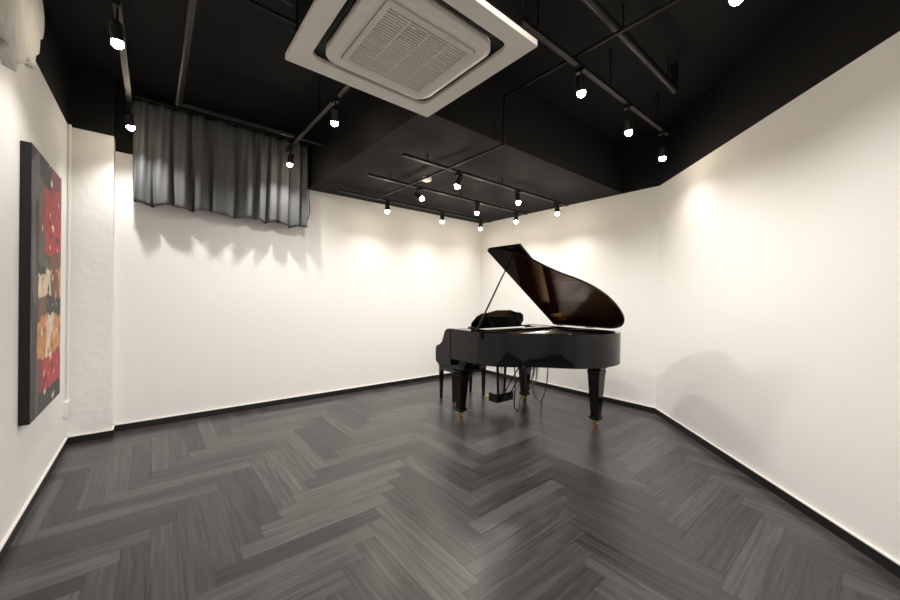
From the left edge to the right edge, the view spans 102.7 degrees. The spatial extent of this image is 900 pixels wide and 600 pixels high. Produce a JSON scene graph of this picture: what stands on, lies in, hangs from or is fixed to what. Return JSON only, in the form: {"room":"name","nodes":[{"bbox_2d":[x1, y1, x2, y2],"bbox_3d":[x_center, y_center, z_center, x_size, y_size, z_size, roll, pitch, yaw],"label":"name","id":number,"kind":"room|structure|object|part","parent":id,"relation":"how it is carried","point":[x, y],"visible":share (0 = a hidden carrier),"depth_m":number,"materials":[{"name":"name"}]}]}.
{"room":"music room","nodes":[
{"label":"music room","id":0,"kind":"room"},
{"bbox_2d":[0,0,68,543],"bbox_3d":[-1.446,-0.344,0.752,0.120,3.300,6.410,1,0,-39],"label":"wall","id":1,"kind":"structure","parent":0,"point":[34,103],"depth_m":2.03,"materials":[{"name":"white paint"}]},
{"bbox_2d":[0,0,44,71],"bbox_3d":[-1.997,-1.462,1.607,0.058,0.790,1.263,1,0,-39],"label":"valance","id":2,"kind":"object","parent":1,"relation":"attached to","point":[22,22],"visible":1,"depth_m":1.75,"materials":[{"name":"white fabric"}]},
{"bbox_2d":[0,436,67,562],"bbox_3d":[-1.369,1.272,0.745,0.014,0.070,6.257,1,0,-39],"label":"baseboard","id":3,"kind":"structure","parent":1,"relation":"attached to","point":[11,534],"depth_m":2.18,"materials":[{"name":"black wood"}]},
{"bbox_2d":[18,140,61,425],"bbox_3d":[-2.658,-0.097,2.350,0.043,1.595,0.850,1,0,-39],"label":"abstract painting","id":4,"kind":"object","parent":1,"relation":"attached to","point":[40,185],"visible":1,"depth_m":2.17,"materials":[{"name":"multicoloured fabric"}]},
{"bbox_3d":[-2.658,-0.097,2.350,0.042,1.595,0.850,1,0,-40],"label":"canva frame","id":5,"kind":"part","parent":4,"relation":"part of","materials":[{"name":"black wood"}]},
{"bbox_2d":[63,124,71,416],"bbox_3d":[-3.273,-0.262,3.085,0.030,2.500,0.130,1,0,-39],"label":"trim","id":6,"kind":"structure","parent":1,"relation":"attached to","point":[67,403],"depth_m":3.10,"materials":[{"name":"white paint"}]},
{"bbox_2d":[68,429,112,444],"bbox_3d":[-3.243,1.233,3.245,0.302,0.070,0.014,1,0,-39],"label":"baseboard","id":7,"kind":"structure","parent":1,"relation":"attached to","point":[91,436],"depth_m":3.24,"materials":[{"name":"black"}]},
{"bbox_2d":[66,67,115,436],"bbox_3d":[-3.278,-0.383,3.297,0.290,3.300,0.153,1,0,-39],"label":"wall pillar","id":8,"kind":"structure","parent":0,"point":[92,97],"depth_m":3.24,"materials":[{"name":"white paint"}]},
{"bbox_2d":[113,87,480,424],"bbox_3d":[-1.478,-0.367,4.957,5.420,3.300,0.120,1,0,-39],"label":"wall","id":9,"kind":"structure","parent":0,"point":[212,310],"depth_m":4.36,"materials":[{"name":"white paint"}]},
{"bbox_2d":[114,369,478,431],"bbox_3d":[-1.346,1.250,5.006,4.890,0.070,0.014,1,0,-39],"label":"baseboard","id":10,"kind":"structure","parent":9,"relation":"attached to","point":[199,414],"depth_m":4.25,"materials":[{"name":"black wood"}]},
{"bbox_2d":[45,0,802,144],"bbox_3d":[0.622,-2.024,2.429,5.420,0.100,6.650,1,0,-39],"label":"ceiling","id":11,"kind":"structure","parent":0,"point":[238,66],"depth_m":2.92,"materials":[{"name":"black paint"}]},
{"bbox_2d":[174,0,328,147],"bbox_3d":[-0.088,-1.823,1.408,1.372,0.312,5.732,1,0,-39],"label":"ceiling pipe","id":12,"kind":"object","parent":11,"relation":"attached to","point":[191,5],"depth_m":2.95,"materials":[{"name":"black metal"}]},
{"bbox_2d":[248,0,294,24],"bbox_3d":[-0.875,-1.896,2.617,1.050,0.023,0.023,1,0,-39],"label":"conduit","id":13,"kind":"object","parent":11,"relation":"attached to","point":[252,2],"depth_m":2.36,"materials":[{"name":"black metal"}]},
{"bbox_2d":[285,81,350,151],"bbox_3d":[-1.194,-1.839,3.294,0.036,0.330,2.086,1,0,-39],"label":"track","id":14,"kind":"object","parent":11,"relation":"attached to","point":[344,88],"visible":0.65,"depth_m":3.29,"materials":[{"name":"black metal"}]},
{"bbox_2d":[287,146,293,166],"bbox_3d":[-1.765,-1.579,3.987,0.069,0.214,0.081,1,0,-39],"label":"track spotlight","id":15,"kind":"object","parent":14,"relation":"hanging from","point":[290,159],"visible":1,"depth_m":3.96,"materials":[{"name":"black metal"}]},
{"bbox_2d":[331,97,339,126],"bbox_3d":[-0.957,-1.564,3.001,0.067,0.211,0.101,1,0,-20],"label":"track spotlight","id":16,"kind":"object","parent":14,"relation":"hanging from","point":[335,111],"visible":1,"depth_m":2.98,"materials":[{"name":"black metal"}]},
{"bbox_3d":[-0.967,-1.488,3.022,0.058,0.058,0.058,1,0,-40],"label":"bulb","id":17,"kind":"part","parent":16,"relation":"part of","materials":[{"name":"white glass"}]},
{"bbox_2d":[285,0,536,116],"bbox_3d":[-0.213,-1.609,1.826,0.940,0.748,0.924,1,0,-39],"label":"air conditioner","id":18,"kind":"object","parent":11,"relation":"hanging from","point":[417,56],"visible":1,"depth_m":1.76,"materials":[{"name":"white plastic"}]},
{"bbox_2d":[342,0,473,94],"bbox_3d":[-0.218,-1.249,1.828,0.492,0.028,0.492,1,0,-40],"label":"grille","id":19,"kind":"object","parent":18,"relation":"attached to","point":[397,45],"depth_m":1.78,"materials":[{"name":"grey plastic"}]},
{"bbox_3d":[-0.218,-1.261,1.828,0.644,0.044,0.644,1,0,-40],"label":"panel","id":20,"kind":"part","parent":18,"relation":"part of","materials":[{"name":"white plastic"}]},
{"bbox_2d":[523,0,669,135],"bbox_3d":[1.257,-1.802,2.820,2.336,0.330,0.036,1,0,-39],"label":"track","id":21,"kind":"object","parent":11,"relation":"attached to","point":[527,24],"visible":0.93,"depth_m":2.61,"materials":[{"name":"black metal"}]},
{"bbox_2d":[575,65,587,97],"bbox_3d":[0.926,-1.541,2.552,0.080,0.199,0.080,1,0,-39],"label":"track spotlight","id":22,"kind":"object","parent":21,"relation":"hanging from","point":[580,79],"visible":1,"depth_m":2.53,"materials":[{"name":"black metal"}]},
{"bbox_3d":[0.934,-1.470,2.559,0.058,0.058,0.058,1,0,-40],"label":"bulb","id":23,"kind":"part","parent":22,"relation":"part of","materials":[{"name":"white glass"}]},
{"bbox_2d":[623,103,633,135],"bbox_3d":[1.497,-1.508,3.023,0.073,0.254,0.080,1,0,-39],"label":"track spotlight","id":24,"kind":"object","parent":21,"relation":"hanging from","point":[628,125],"visible":1,"depth_m":3.01,"materials":[{"name":"black metal"}]},
{"bbox_3d":[1.503,-1.409,3.027,0.058,0.058,0.058,1,0,-40],"label":"bulb","id":25,"kind":"part","parent":24,"relation":"part of","materials":[{"name":"white glass"}]},
{"bbox_2d":[658,130,667,161],"bbox_3d":[2.061,-1.487,3.488,0.069,0.285,0.080,1,0,-39],"label":"track spotlight","id":26,"kind":"object","parent":21,"relation":"hanging from","point":[662,150],"visible":1,"depth_m":3.47,"materials":[{"name":"black metal"}]},
{"bbox_2d":[581,0,678,93],"bbox_3d":[0.832,-1.852,2.137,2.775,0.235,0.082,1,0,-39],"label":"ceiling pipe","id":27,"kind":"object","parent":11,"relation":"attached to","point":[595,6],"depth_m":2.50,"materials":[{"name":"black metal"}]},
{"bbox_2d":[0,372,899,599],"bbox_3d":[0.575,1.375,2.447,5.180,0.100,6.410,1,0,-39],"label":"floor","id":28,"kind":"structure","parent":0,"point":[385,493],"depth_m":2.20,"materials":[{"name":"grey wood"}]},
{"bbox_2d":[438,363,485,402],"bbox_3d":[0.173,1.052,4.864,0.610,0.510,0.340,1,0,-39],"label":"piano bench","id":29,"kind":"object","parent":28,"relation":"on","point":[442,367],"visible":0.56,"depth_m":4.79,"materials":[{"name":"black wood"}]},
{"bbox_2d":[438,363,476,367],"bbox_3d":[0.176,0.832,4.863,0.610,0.070,0.340,1,0,-40],"label":"seat cushion","id":30,"kind":"object","parent":29,"relation":"on","point":[440,365],"depth_m":4.75,"materials":[{"name":"black leather"}]},
{"bbox_2d":[436,244,624,426],"bbox_3d":[0.901,0.388,3.959,1.474,1.868,1.559,1,0,-39],"label":"grand piano","id":31,"kind":"object","parent":28,"relation":"on","point":[564,299],"visible":0.98,"depth_m":3.73,"materials":[{"name":"black paint"}]},
{"bbox_3d":[1.174,-0.104,3.808,1.226,0.835,0.993,1,0,-40],"label":"lid","id":32,"kind":"part","parent":31,"relation":"part of","materials":[{"name":"black paint"}]},
{"bbox_2d":[513,367,547,412],"bbox_3d":[1.028,0.978,4.848,0.408,0.720,1.600,1,0,9],"label":"power cables","id":33,"kind":"object","parent":28,"relation":"on","point":[526,387],"visible":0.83,"depth_m":4.19,"materials":[{"name":"black rubber"}]},
{"bbox_2d":[307,71,623,222],"bbox_3d":[0.195,-1.686,4.578,3.100,0.610,2.560,1,0,-39],"label":"ceiling","id":34,"kind":"structure","parent":0,"point":[548,151],"depth_m":3.71,"materials":[{"name":"black paint"}]},
{"bbox_2d":[114,0,133,114],"bbox_3d":[-1.123,-1.827,1.117,0.036,0.330,5.636,1,0,-39],"label":"track","id":35,"kind":"object","parent":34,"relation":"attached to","point":[124,53],"visible":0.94,"depth_m":2.66,"materials":[{"name":"black metal"}]},
{"bbox_2d":[108,0,124,48],"bbox_3d":[-1.892,-1.555,2.043,0.069,0.244,0.080,1,0,-39],"label":"track spotlight","id":36,"kind":"object","parent":35,"relation":"hanging from","point":[116,30],"visible":1,"depth_m":2.03,"materials":[{"name":"black metal"}]},
{"bbox_3d":[-1.893,-1.462,2.049,0.058,0.058,0.058,1,0,-40],"label":"bulb","id":37,"kind":"part","parent":36,"relation":"part of","materials":[{"name":"white glass"}]},
{"bbox_2d":[123,103,134,130],"bbox_3d":[-2.796,-1.589,3.138,0.078,0.214,0.081,1,0,-39],"label":"track spotlight","id":38,"kind":"object","parent":35,"relation":"hanging from","point":[129,121],"visible":1,"depth_m":3.12,"materials":[{"name":"black metal"}]},
{"bbox_3d":[-2.793,-1.511,3.150,0.058,0.058,0.058,1,0,-40],"label":"bulb","id":39,"kind":"part","parent":38,"relation":"part of","materials":[{"name":"white glass"}]},
{"bbox_2d":[124,92,312,227],"bbox_3d":[-2.407,-1.396,3.948,1.727,1.060,0.230,1,0,-39],"label":"curtain","id":40,"kind":"object","parent":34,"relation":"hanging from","point":[181,159],"visible":0.96,"depth_m":3.80,"materials":[{"name":"grey fabric"}]},
{"bbox_3d":[-2.415,-1.915,3.958,1.720,0.024,0.192,1,0,-40],"label":"rail","id":41,"kind":"part","parent":40,"relation":"part of","materials":[{"name":"black metal"}]},
{"bbox_3d":[-1.756,-1.391,4.475,0.052,0.854,0.095,1,0,-40],"label":"cord","id":42,"kind":"part","parent":40,"relation":"part of","materials":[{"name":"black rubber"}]},
{"bbox_2d":[338,189,491,222],"bbox_3d":[-0.331,-1.352,5.213,2.636,0.080,0.036,1,0,-39],"label":"track","id":43,"kind":"object","parent":34,"relation":"attached to","point":[339,190],"visible":1,"depth_m":5.01,"materials":[{"name":"black metal"}]},
{"bbox_2d":[385,201,389,213],"bbox_3d":[-0.833,-1.234,4.800,0.068,0.165,0.080,1,0,-39],"label":"track spotlight","id":44,"kind":"object","parent":43,"relation":"attached to","point":[387,203],"visible":1,"depth_m":4.78,"materials":[{"name":"black metal"}]},
{"bbox_2d":[440,212,444,222],"bbox_3d":[-0.116,-1.228,5.392,0.068,0.165,0.080,1,0,-39],"label":"track spotlight","id":45,"kind":"object","parent":43,"relation":"attached to","point":[442,216],"visible":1,"depth_m":5.37,"materials":[{"name":"black metal"}]},
{"bbox_2d":[478,220,482,230],"bbox_3d":[0.502,-1.222,5.901,0.068,0.165,0.080,1,0,-39],"label":"track spotlight","id":46,"kind":"object","parent":43,"relation":"attached to","point":[479,221],"visible":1,"depth_m":5.88,"materials":[{"name":"black metal"}]},
{"bbox_2d":[422,176,431,181],"bbox_3d":[-0.263,-1.363,4.076,0.109,0.045,0.109,1,0,-39],"label":"smoke detector","id":47,"kind":"object","parent":34,"relation":"attached to","point":[429,179],"visible":0.8,"depth_m":4.05,"materials":[{"name":"white plastic"}]},
{"bbox_2d":[367,173,526,214],"bbox_3d":[0.146,-1.342,4.634,2.636,0.080,0.036,1,0,-39],"label":"track","id":48,"kind":"object","parent":34,"relation":"attached to","point":[368,174],"visible":1,"depth_m":4.41,"materials":[{"name":"black metal"}]},
{"bbox_2d":[413,187,423,200],"bbox_3d":[-0.366,-1.232,4.224,0.134,0.150,0.068,1,0,20],"label":"track spotlight","id":49,"kind":"object","parent":48,"relation":"attached to","point":[417,195],"visible":1,"depth_m":4.20,"materials":[{"name":"black metal"}]},
{"bbox_2d":[474,202,479,214],"bbox_3d":[0.361,-1.218,4.813,0.067,0.165,0.080,1,0,-39],"label":"track spotlight","id":50,"kind":"object","parent":48,"relation":"attached to","point":[476,204],"visible":1,"depth_m":4.79,"materials":[{"name":"black metal"}]},
{"bbox_2d":[513,212,518,223],"bbox_3d":[0.978,-1.212,5.322,0.067,0.165,0.080,1,0,-39],"label":"track spotlight","id":51,"kind":"object","parent":48,"relation":"attached to","point":[514,213],"visible":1,"depth_m":5.30,"materials":[{"name":"black metal"}]},
{"bbox_2d":[402,153,568,205],"bbox_3d":[0.591,-1.333,4.094,2.636,0.080,0.036,1,0,-39],"label":"track","id":52,"kind":"object","parent":34,"relation":"attached to","point":[405,155],"visible":1,"depth_m":3.84,"materials":[{"name":"black metal"}]},
{"bbox_2d":[455,172,463,188],"bbox_3d":[0.092,-1.217,3.679,0.095,0.162,0.067,1,0,29],"label":"track spotlight","id":53,"kind":"object","parent":52,"relation":"attached to","point":[459,175],"visible":1,"depth_m":3.66,"materials":[{"name":"black metal"}]},
{"bbox_2d":[514,190,520,204],"bbox_3d":[0.805,-1.209,4.272,0.068,0.164,0.080,1,0,-39],"label":"track spotlight","id":54,"kind":"object","parent":52,"relation":"attached to","point":[517,195],"visible":1,"depth_m":4.25,"materials":[{"name":"black metal"}]},
{"bbox_2d":[554,203,560,215],"bbox_3d":[1.422,-1.203,4.781,0.068,0.165,0.080,1,0,-39],"label":"track spotlight","id":55,"kind":"object","parent":52,"relation":"attached to","point":[556,205],"visible":1,"depth_m":4.76,"materials":[{"name":"black metal"}]},
{"bbox_2d":[377,0,679,198],"bbox_3d":[0.253,-1.504,3.248,0.030,0.430,3.770,1,0,-39],"label":"conduit","id":56,"kind":"object","parent":34,"relation":"attached to","point":[671,2],"depth_m":2.72,"materials":[{"name":"black metal"}]},
{"bbox_3d":[0.954,-1.799,1.379,1.436,0.330,0.036,1,0,-39],"label":"track","id":57,"kind":"object","parent":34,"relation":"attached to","visible":0},
{"bbox_2d":[729,0,741,5],"bbox_3d":[1.389,-1.532,1.741,0.070,0.195,0.080,1,0,-39],"label":"track spotlight","id":58,"kind":"object","parent":57,"relation":"hanging from","point":[732,2],"visible":1,"depth_m":1.74,"materials":[{"name":"white glass"}]},
{"bbox_2d":[480,135,660,406],"bbox_3d":[1.556,-0.327,5.443,0.120,3.300,2.990,1,0,-39],"label":"wall","id":59,"kind":"structure","parent":0,"point":[611,243],"depth_m":4.68,"materials":[{"name":"white paint"}]},
{"bbox_2d":[479,369,654,412],"bbox_3d":[1.481,1.288,5.409,0.014,0.070,2.990,1,0,-39],"label":"baseboard","id":60,"kind":"structure","parent":59,"relation":"attached to","point":[651,409],"depth_m":4.99,"materials":[{"name":"black"}]},
{"bbox_2d":[656,0,899,561],"bbox_3d":[2.288,-0.298,1.839,0.120,3.300,4.837,1,0,5],"label":"wall","id":61,"kind":"structure","parent":0,"point":[778,323],"depth_m":2.35,"materials":[{"name":"white paint"}]},
{"bbox_2d":[655,407,899,577],"bbox_3d":[2.199,1.316,1.853,0.014,0.070,4.837,1,0,5],"label":"baseboard","id":62,"kind":"structure","parent":61,"relation":"attached to","point":[886,561],"depth_m":2.29,"materials":[{"name":"black wood"}]}
]}

